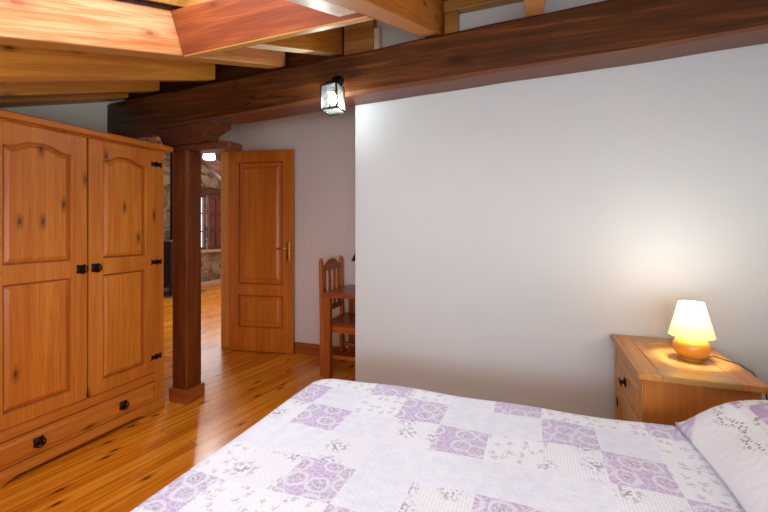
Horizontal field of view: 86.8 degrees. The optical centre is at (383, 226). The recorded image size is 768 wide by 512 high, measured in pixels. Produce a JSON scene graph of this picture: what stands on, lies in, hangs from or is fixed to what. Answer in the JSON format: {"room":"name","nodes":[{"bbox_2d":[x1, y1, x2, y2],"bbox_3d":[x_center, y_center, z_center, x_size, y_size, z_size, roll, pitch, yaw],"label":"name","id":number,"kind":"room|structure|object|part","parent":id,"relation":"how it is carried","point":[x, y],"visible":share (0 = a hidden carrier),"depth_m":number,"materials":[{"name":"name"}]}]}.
{"room":"bedroom","nodes":[
{"label":"bedroom","id":0,"kind":"room"},
{"bbox_2d":[0,98,235,142],"bbox_3d":[-2.586,-0.232,2.011,0.335,2.953,5.180,0,0,20],"label":"wall","id":1,"kind":"structure","parent":0,"point":[93,116],"depth_m":3.01,"materials":[{"name":"white paint"}]},
{"bbox_2d":[0,93,127,107],"bbox_3d":[-2.688,-0.471,1.393,0.288,1.521,3.650,0,0,20],"label":"wall plate timber","id":2,"kind":"object","parent":1,"relation":"attached to","point":[94,98],"visible":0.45,"depth_m":2.65,"materials":[{"name":"brown wood"}]},
{"bbox_2d":[146,137,228,346],"bbox_3d":[-1.789,0.188,3.803,0.118,2.115,1.055,0,0,20],"label":"doorway","id":3,"kind":"structure","parent":1,"relation":"in","point":[225,155],"depth_m":4.21,"materials":[{"name":"brown wood"}]},
{"bbox_2d":[0,283,354,511],"bbox_3d":[-1.297,1.270,4.424,8.000,0.050,10.600,0,0,20],"label":"floor","id":4,"kind":"structure","parent":0,"point":[119,469],"depth_m":2.45,"materials":[{"name":"brown wood"}]},
{"bbox_2d":[0,109,172,487],"bbox_3d":[-1.939,0.345,2.390,0.605,1.800,1.134,0,0,20],"label":"wardrobe","id":5,"kind":"object","parent":4,"relation":"on","point":[82,209],"visible":1,"depth_m":2.23,"materials":[{"name":"brown wood"}]},
{"bbox_3d":[-1.779,-0.122,2.089,0.010,0.594,0.286,0,0,20],"label":"panel","id":6,"kind":"part","parent":5,"relation":"part of","materials":[{"name":"brown wood"}]},
{"bbox_3d":[-1.779,0.590,2.089,0.010,0.600,0.286,0,0,20],"label":"panel","id":7,"kind":"part","parent":5,"relation":"part of","materials":[{"name":"brown wood"}]},
{"bbox_3d":[-1.755,1.097,2.072,0.026,0.049,0.050,0,0,20],"label":"knob","id":8,"kind":"part","parent":5,"relation":"part of","materials":[{"name":"black metal"}]},
{"bbox_3d":[-1.780,0.233,2.090,0.024,1.481,0.472,0,0,20],"label":"door","id":9,"kind":"part","parent":5,"relation":"part of","materials":[{"name":"brown wood"}]},
{"bbox_3d":[-1.689,1.099,2.297,0.007,0.101,0.896,0,0,20],"label":"drawer","id":10,"kind":"part","parent":5,"relation":"part of","materials":[{"name":"brown wood"}]},
{"bbox_3d":[-1.707,1.005,2.304,0.020,0.056,0.928,0,0,20],"label":"drawer rail","id":11,"kind":"part","parent":5,"relation":"part of","materials":[{"name":"brown wood"}]},
{"bbox_3d":[-1.703,1.099,2.302,0.022,0.125,0.920,0,0,20],"label":"drawer","id":12,"kind":"part","parent":5,"relation":"part of","materials":[{"name":"brown wood"}]},
{"bbox_3d":[-1.686,0.235,2.271,0.026,0.049,0.050,0,0,20],"label":"knob","id":13,"kind":"part","parent":5,"relation":"part of","materials":[{"name":"black metal"}]},
{"bbox_3d":[-1.939,-0.537,2.390,0.605,0.035,1.134,0,0,20],"label":"cornice","id":14,"kind":"part","parent":5,"relation":"part of","materials":[{"name":"brown wood"}]},
{"bbox_3d":[-1.659,0.235,2.346,0.026,0.049,0.050,0,0,20],"label":"knob","id":15,"kind":"part","parent":5,"relation":"part of","materials":[{"name":"black metal"}]},
{"bbox_3d":[-1.618,0.233,2.528,0.024,1.481,0.441,0,0,20],"label":"door","id":16,"kind":"part","parent":5,"relation":"part of","materials":[{"name":"brown wood"}]},
{"bbox_3d":[-1.617,-0.122,2.528,0.010,0.594,0.255,0,0,20],"label":"panel","id":17,"kind":"part","parent":5,"relation":"part of","materials":[{"name":"brown wood"}]},
{"bbox_3d":[-1.617,0.590,2.528,0.010,0.600,0.255,0,0,20],"label":"panel","id":18,"kind":"part","parent":5,"relation":"part of","materials":[{"name":"brown wood"}]},
{"bbox_3d":[-1.597,1.097,2.498,0.026,0.049,0.050,0,0,20],"label":"knob","id":19,"kind":"part","parent":5,"relation":"part of","materials":[{"name":"black metal"}]},
{"bbox_2d":[164,153,205,297],"bbox_3d":[-3.864,-0.295,7.574,0.600,3.080,0.830,0,0,20],"label":"wood stove","id":20,"kind":"object","parent":4,"relation":"on","point":[168,243],"visible":0.23,"depth_m":7.25,"materials":[{"name":"black"}]},
{"bbox_3d":[-3.864,1.235,7.574,0.600,0.020,0.830,0,0,20],"label":"hearth plate","id":21,"kind":"part","parent":20,"relation":"part of","materials":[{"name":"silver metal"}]},
{"bbox_2d":[169,150,204,404],"bbox_3d":[-1.429,0.350,2.945,0.169,1.790,0.167,0,0,20],"label":"timber post","id":22,"kind":"object","parent":4,"relation":"on","point":[187,387],"visible":0.99,"depth_m":2.89,"materials":[{"name":"brown wood"}]},
{"bbox_3d":[-1.429,1.195,2.945,0.169,0.100,0.167,0,0,20],"label":"plinth skirting","id":23,"kind":"part","parent":22,"relation":"part of","materials":[{"name":"brown wood"}]},
{"bbox_2d":[149,120,241,153],"bbox_3d":[-1.390,-0.646,2.987,0.739,0.199,0.150,0,0,20],"label":"carved corbel","id":24,"kind":"object","parent":22,"relation":"on","point":[202,137],"visible":0.91,"depth_m":2.91,"materials":[{"name":"brown wood"}]},
{"bbox_2d":[319,255,354,375],"bbox_3d":[-0.277,0.755,3.529,0.430,0.980,0.419,0,0,20],"label":"dining chair","id":25,"kind":"object","parent":4,"relation":"on","point":[344,323],"visible":0.58,"depth_m":3.47,"materials":[{"name":"brown wood"}]},
{"bbox_3d":[-0.523,0.755,3.418,0.045,0.980,0.036,0,0,20],"label":"leg","id":26,"kind":"part","parent":25,"relation":"part of","materials":[{"name":"brown wood"}]},
{"bbox_3d":[-0.462,0.325,3.596,0.020,0.100,0.335,0,0,20],"label":"rail","id":27,"kind":"part","parent":25,"relation":"part of","materials":[{"name":"brown wood"}]},
{"bbox_3d":[-0.457,0.703,3.594,0.020,0.045,0.339,0,0,20],"label":"rail","id":28,"kind":"part","parent":25,"relation":"part of","materials":[{"name":"brown wood"}]},
{"bbox_3d":[-0.393,0.755,3.770,0.045,0.980,0.036,0,0,20],"label":"leg","id":29,"kind":"part","parent":25,"relation":"part of","materials":[{"name":"brown wood"}]},
{"bbox_3d":[-0.269,0.848,3.524,0.356,0.054,0.399,0,0,20],"label":"seat rail","id":30,"kind":"part","parent":25,"relation":"part of","materials":[{"name":"brown wood"}]},
{"bbox_3d":[-0.255,0.807,3.521,0.384,0.025,0.419,0,0,20],"label":"seat","id":31,"kind":"part","parent":25,"relation":"part of","materials":[{"name":"brown wood"}]},
{"bbox_2d":[322,285,354,378],"bbox_3d":[0.133,0.892,3.366,1.185,0.705,0.517,0,0,20],"label":"wooden desk","id":32,"kind":"object","parent":4,"relation":"on","point":[348,291],"visible":0.3,"depth_m":3.33,"materials":[{"name":"brown wood"}]},
{"bbox_3d":[-0.463,0.910,3.345,0.062,0.669,0.048,0,0,20],"label":"leg","id":33,"kind":"part","parent":32,"relation":"part of","materials":[{"name":"brown wood"}]},
{"bbox_3d":[-0.301,0.910,3.784,0.062,0.669,0.030,0,0,20],"label":"leg","id":34,"kind":"part","parent":32,"relation":"part of","materials":[{"name":"brown wood"}]},
{"bbox_2d":[610,334,767,425],"bbox_3d":[1.274,0.905,1.789,0.421,0.680,0.620,0,0,20],"label":"nightstand","id":35,"kind":"object","parent":4,"relation":"on","point":[654,385],"visible":0.5,"depth_m":1.58,"materials":[{"name":"brown wood"}]},
{"bbox_3d":[1.089,0.708,1.858,0.026,0.039,0.040,0,0,20],"label":"knob","id":36,"kind":"part","parent":35,"relation":"part of","materials":[{"name":"black metal"}]},
{"bbox_3d":[1.118,0.980,1.848,0.006,0.214,0.372,0,0,20],"label":"panel","id":37,"kind":"part","parent":35,"relation":"part of","materials":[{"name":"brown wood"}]},
{"bbox_3d":[1.117,0.980,1.849,0.016,0.324,0.482,0,0,20],"label":"door","id":38,"kind":"part","parent":35,"relation":"part of","materials":[{"name":"brown wood"}]},
{"bbox_3d":[1.117,0.710,1.849,0.016,0.155,0.482,0,0,20],"label":"drawer","id":39,"kind":"part","parent":35,"relation":"part of","materials":[{"name":"brown wood"}]},
{"bbox_3d":[1.105,0.710,1.853,0.008,0.131,0.458,0,0,20],"label":"drawer","id":40,"kind":"part","parent":35,"relation":"part of","materials":[{"name":"brown wood"}]},
{"bbox_3d":[1.117,0.917,1.849,0.024,0.655,0.578,0,0,20],"label":"frame","id":41,"kind":"part","parent":35,"relation":"part of","materials":[{"name":"brown wood"}]},
{"bbox_3d":[1.279,0.578,1.788,0.241,0.023,0.375,0,0,20],"label":"panel","id":42,"kind":"part","parent":35,"relation":"part of","materials":[{"name":"brown wood"}]},
{"bbox_3d":[1.282,0.883,1.788,0.364,0.584,0.578,0,0,20],"label":"panel","id":43,"kind":"part","parent":35,"relation":"part of","materials":[{"name":"brown wood"}]},
{"bbox_2d":[668,301,767,399],"bbox_3d":[1.390,0.775,1.664,0.208,0.902,0.374,0,0,-32],"label":"bedside lamp","id":44,"kind":"object","parent":35,"relation":"on","point":[691,327],"visible":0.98,"depth_m":1.70,"materials":[{"name":"orange ceramic"}]},
{"bbox_3d":[1.318,0.395,1.741,0.164,0.140,0.164,0,0,20],"label":"lamp shade","id":45,"kind":"part","parent":44,"relation":"part of","materials":[{"name":"fabric"}]},
{"bbox_3d":[1.450,0.891,1.610,0.115,0.670,0.312,0,0,-2],"label":"cord","id":46,"kind":"part","parent":44,"relation":"part of","materials":[{"name":"brown plastic"}]},
{"bbox_3d":[0.391,0.970,0.805,1.965,0.550,1.460,0,0,20],"label":"double bed","id":47,"kind":"object","parent":4,"relation":"on","visible":0},
{"bbox_2d":[130,379,744,511],"bbox_3d":[0.366,0.930,0.814,2.043,0.535,1.592,0,0,20],"label":"patchwork quilt","id":48,"kind":"object","parent":47,"relation":"on","point":[336,445],"visible":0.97,"depth_m":1.15,"materials":[{"name":"white fabric"}]},
{"bbox_2d":[675,400,767,511],"bbox_3d":[1.132,0.568,0.914,0.610,0.176,0.700,0,0,20],"label":"pillow","id":49,"kind":"object","parent":48,"relation":"on","point":[732,437],"visible":1,"depth_m":1.09,"materials":[{"name":"white fabric"}]},
{"bbox_2d":[156,138,220,287],"bbox_3d":[-4.511,-0.305,7.051,0.150,3.100,7.700,0,0,20],"label":"wall","id":50,"kind":"structure","parent":0,"point":[211,261],"depth_m":8.72,"materials":[{"name":"stone"}]},
{"bbox_2d":[164,279,220,291],"bbox_3d":[-4.449,1.205,6.974,0.020,0.080,7.600,0,0,20],"label":"baseboard","id":51,"kind":"structure","parent":50,"relation":"attached to","point":[217,280],"depth_m":8.75,"materials":[{"name":"beige"}]},
{"bbox_2d":[201,195,204,249],"bbox_3d":[-3.989,-0.100,8.492,0.050,1.170,0.605,0,0,20],"label":"window","id":52,"kind":"structure","parent":50,"relation":"in","point":[202,196],"depth_m":8.75,"materials":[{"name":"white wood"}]},
{"bbox_2d":[201,186,220,195],"bbox_3d":[-3.823,-0.780,8.652,0.070,0.150,1.420,0,0,20],"label":"lintel","id":53,"kind":"object","parent":50,"relation":"attached to","point":[204,190],"visible":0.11,"depth_m":8.77,"materials":[{"name":"brown wood"}]},
{"bbox_2d":[201,249,220,252],"bbox_3d":[-3.825,0.515,8.663,0.140,0.060,1.200,0,0,20],"label":"window sill","id":54,"kind":"structure","parent":50,"relation":"attached to","point":[205,250],"depth_m":8.75,"materials":[{"name":"beige"}]},
{"bbox_2d":[208,196,220,248],"bbox_3d":[-3.700,-0.102,8.942,0.040,1.145,0.430,0,0,20],"label":"window shutter","id":55,"kind":"object","parent":50,"relation":"attached to","point":[214,202],"visible":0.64,"depth_m":8.90,"materials":[{"name":"brown wood"}]},
{"bbox_3d":[-3.706,-0.102,8.944,0.012,1.085,0.370,0,0,20],"label":"panel","id":56,"kind":"part","parent":55,"relation":"part of","materials":[{"name":"brown wood"}]},
{"bbox_2d":[118,0,447,9],"bbox_3d":[-0.618,-0.880,1.284,4.550,1.924,5.180,0,0,20],"label":"ceiling","id":57,"kind":"structure","parent":0,"point":[118,0],"depth_m":1.73,"materials":[{"name":"brown wood"}]},
{"bbox_2d":[0,82,159,97],"bbox_3d":[-2.269,-0.476,1.217,0.100,1.498,3.610,0,0,20],"label":"rafter","id":58,"kind":"object","parent":57,"relation":"attached to","point":[7,90],"visible":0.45,"depth_m":2.35,"materials":[{"name":"brown wood"}]},
{"bbox_2d":[0,44,214,82],"bbox_3d":[-1.790,-0.489,1.040,0.080,1.493,3.610,0,0,20],"label":"rafter","id":59,"kind":"object","parent":57,"relation":"attached to","point":[18,64],"visible":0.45,"depth_m":1.94,"materials":[{"name":"brown wood"}]},
{"bbox_2d":[0,0,284,68],"bbox_3d":[-1.344,-0.593,0.942,0.105,1.390,3.735,0,0,20],"label":"rafter","id":60,"kind":"object","parent":57,"relation":"attached to","point":[114,27],"visible":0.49,"depth_m":1.55,"materials":[{"name":"brown wood"}]},
{"bbox_2d":[123,0,208,9],"bbox_3d":[-0.746,-0.889,1.184,0.840,0.602,1.205,0,0,20],"label":"window","id":61,"kind":"structure","parent":57,"relation":"attached to","point":[168,4],"depth_m":1.80,"materials":[{"name":"brown wood"}]},
{"bbox_2d":[171,0,373,57],"bbox_3d":[-0.498,-0.905,1.732,0.932,0.222,0.142,0,0,20],"label":"header","id":62,"kind":"object","parent":57,"relation":"attached to","point":[209,27],"visible":0.92,"depth_m":1.74,"materials":[{"name":"brown wood"}]},
{"bbox_2d":[246,27,341,55],"bbox_3d":[-0.456,-1.077,2.250,0.085,0.499,0.845,0,0,20],"label":"rafter","id":63,"kind":"object","parent":57,"relation":"attached to","point":[328,42],"visible":0.44,"depth_m":2.30,"materials":[{"name":"brown wood"}]},
{"bbox_2d":[287,0,356,16],"bbox_3d":[-0.620,-0.401,0.181,0.082,1.173,2.810,0,0,20],"label":"board","id":64,"kind":"object","parent":57,"relation":"attached to","point":[321,5],"visible":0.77,"depth_m":1.33,"materials":[{"name":"paint"}]},
{"bbox_2d":[325,0,443,37],"bbox_3d":[-0.349,-0.587,0.657,0.090,1.550,3.890,0,0,20],"label":"rafter","id":65,"kind":"object","parent":57,"relation":"attached to","point":[425,18],"visible":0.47,"depth_m":1.79,"materials":[{"name":"brown wood"}]},
{"bbox_2d":[524,0,544,16],"bbox_3d":[0.174,-0.598,0.463,0.085,1.550,3.890,0,0,20],"label":"rafter","id":66,"kind":"object","parent":57,"relation":"attached to","point":[532,7],"visible":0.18,"depth_m":1.86,"materials":[{"name":"brown wood"}]},
{"bbox_2d":[444,0,523,13],"bbox_3d":[0.579,-1.313,2.361,0.460,0.076,0.060,0,0,20],"label":"board","id":67,"kind":"object","parent":66,"relation":"attached to","point":[462,6],"visible":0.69,"depth_m":2.37,"materials":[{"name":"brown wood"}]},
{"bbox_2d":[236,106,354,347],"bbox_3d":[0.285,-0.273,3.658,4.300,3.035,0.100,0,0,20],"label":"wall","id":68,"kind":"structure","parent":0,"point":[323,145],"depth_m":3.95,"materials":[{"name":"white paint"}]},
{"bbox_2d":[229,149,293,353],"bbox_3d":[-1.230,0.238,4.016,0.690,1.997,0.092,0,0,11],"label":"door","id":69,"kind":"structure","parent":68,"relation":"in","point":[261,182],"depth_m":4.03,"materials":[{"name":"brown wood"}]},
{"bbox_3d":[-1.225,-0.038,4.039,0.484,1.224,0.021,0,0,11],"label":"panel","id":70,"kind":"part","parent":69,"relation":"part of","materials":[{"name":"brown wood"}]},
{"bbox_3d":[-1.225,0.840,4.039,0.484,0.329,0.021,0,0,11],"label":"panel","id":71,"kind":"part","parent":69,"relation":"part of","materials":[{"name":"brown wood"}]},
{"bbox_3d":[-1.226,-0.038,4.032,0.480,1.220,0.018,0,0,11],"label":"moulding","id":72,"kind":"part","parent":69,"relation":"part of","materials":[{"name":"brown wood"}]},
{"bbox_3d":[-1.226,0.840,4.032,0.480,0.325,0.018,0,0,11],"label":"moulding","id":73,"kind":"part","parent":69,"relation":"part of","materials":[{"name":"brown wood"}]},
{"bbox_3d":[-0.940,0.242,3.968,0.032,0.190,0.005,0,0,11],"label":"handle plate","id":74,"kind":"part","parent":69,"relation":"part of","materials":[{"name":"gold metal"}]},
{"bbox_2d":[294,342,347,355],"bbox_3d":[0.366,1.192,3.566,4.085,0.105,0.016,0,0,20],"label":"baseboard","id":75,"kind":"structure","parent":68,"relation":"attached to","point":[299,347],"depth_m":3.96,"materials":[{"name":"brown wood"}]},
{"bbox_2d":[355,0,767,418],"bbox_3d":[0.885,-0.094,2.338,2.260,2.678,0.100,0,0,20],"label":"wall partition","id":76,"kind":"structure","parent":0,"point":[504,232],"depth_m":2.26,"materials":[{"name":"white paint"}]},
{"bbox_2d":[107,0,767,138],"bbox_3d":[-0.127,-0.932,2.542,4.298,0.419,0.212,0,0,20],"label":"timber beam","id":77,"kind":"structure","parent":76,"relation":"attached to","point":[608,33],"depth_m":2.22,"materials":[{"name":"brown wood"}]},
{"bbox_2d":[125,26,343,100],"bbox_3d":[-1.186,-1.154,3.012,1.983,0.347,0.059,0,0,20],"label":"fascia board","id":78,"kind":"object","parent":77,"relation":"on","point":[222,72],"visible":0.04,"depth_m":2.95,"materials":[{"name":"brown wood"}]},
{"bbox_2d":[320,75,345,115],"bbox_3d":[-0.293,-0.800,2.414,0.120,0.256,0.164,0,0,20],"label":"glass lantern","id":79,"kind":"object","parent":77,"relation":"attached to","point":[336,83],"visible":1,"depth_m":2.40,"materials":[{"name":"clear glass"}]},
{"bbox_3d":[-0.278,-0.892,2.486,0.070,0.070,0.018,-4,-4,20],"label":"wall plate","id":80,"kind":"part","parent":79,"relation":"part of","materials":[{"name":"black metal"}]},
{"bbox_2d":[344,19,376,54],"bbox_3d":[-0.154,-1.212,2.631,0.207,0.241,0.060,0,0,20],"label":"board","id":81,"kind":"object","parent":77,"relation":"on","point":[358,37],"visible":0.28,"depth_m":2.60,"materials":[{"name":"brown wood"}]},
{"bbox_2d":[374,27,381,48],"bbox_3d":[-0.038,-1.168,2.591,0.037,0.191,0.055,0,0,20],"label":"stud","id":82,"kind":"object","parent":77,"relation":"on","point":[377,31],"visible":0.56,"depth_m":2.56,"materials":[{"name":"paint"}]},
{"bbox_2d":[445,11,458,33],"bbox_3d":[0.406,-1.183,2.427,0.080,0.182,0.055,0,0,20],"label":"stud","id":83,"kind":"object","parent":77,"relation":"on","point":[451,18],"visible":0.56,"depth_m":2.40,"materials":[{"name":"brown wood"}]},
{"bbox_3d":[-2.819,-1.880,6.372,3.795,0.050,7.800,0,0,20],"label":"ceiling","id":84,"kind":"structure","parent":0,"visible":0},
{"bbox_2d":[203,153,214,160],"bbox_3d":[-2.363,-1.375,5.521,0.112,0.939,0.152,0,0,20],"label":"glass lantern","id":85,"kind":"object","parent":84,"relation":"hanging from","point":[214,153],"visible":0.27,"depth_m":5.47,"materials":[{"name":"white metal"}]},
{"bbox_2d":[201,154,220,179],"bbox_3d":[-3.237,-1.205,7.540,0.160,1.154,1.501,0,0,41],"label":"brace","id":86,"kind":"object","parent":84,"relation":"attached to","point":[214,167],"visible":0.09,"depth_m":7.51,"materials":[{"name":"brown wood"}]}
]}

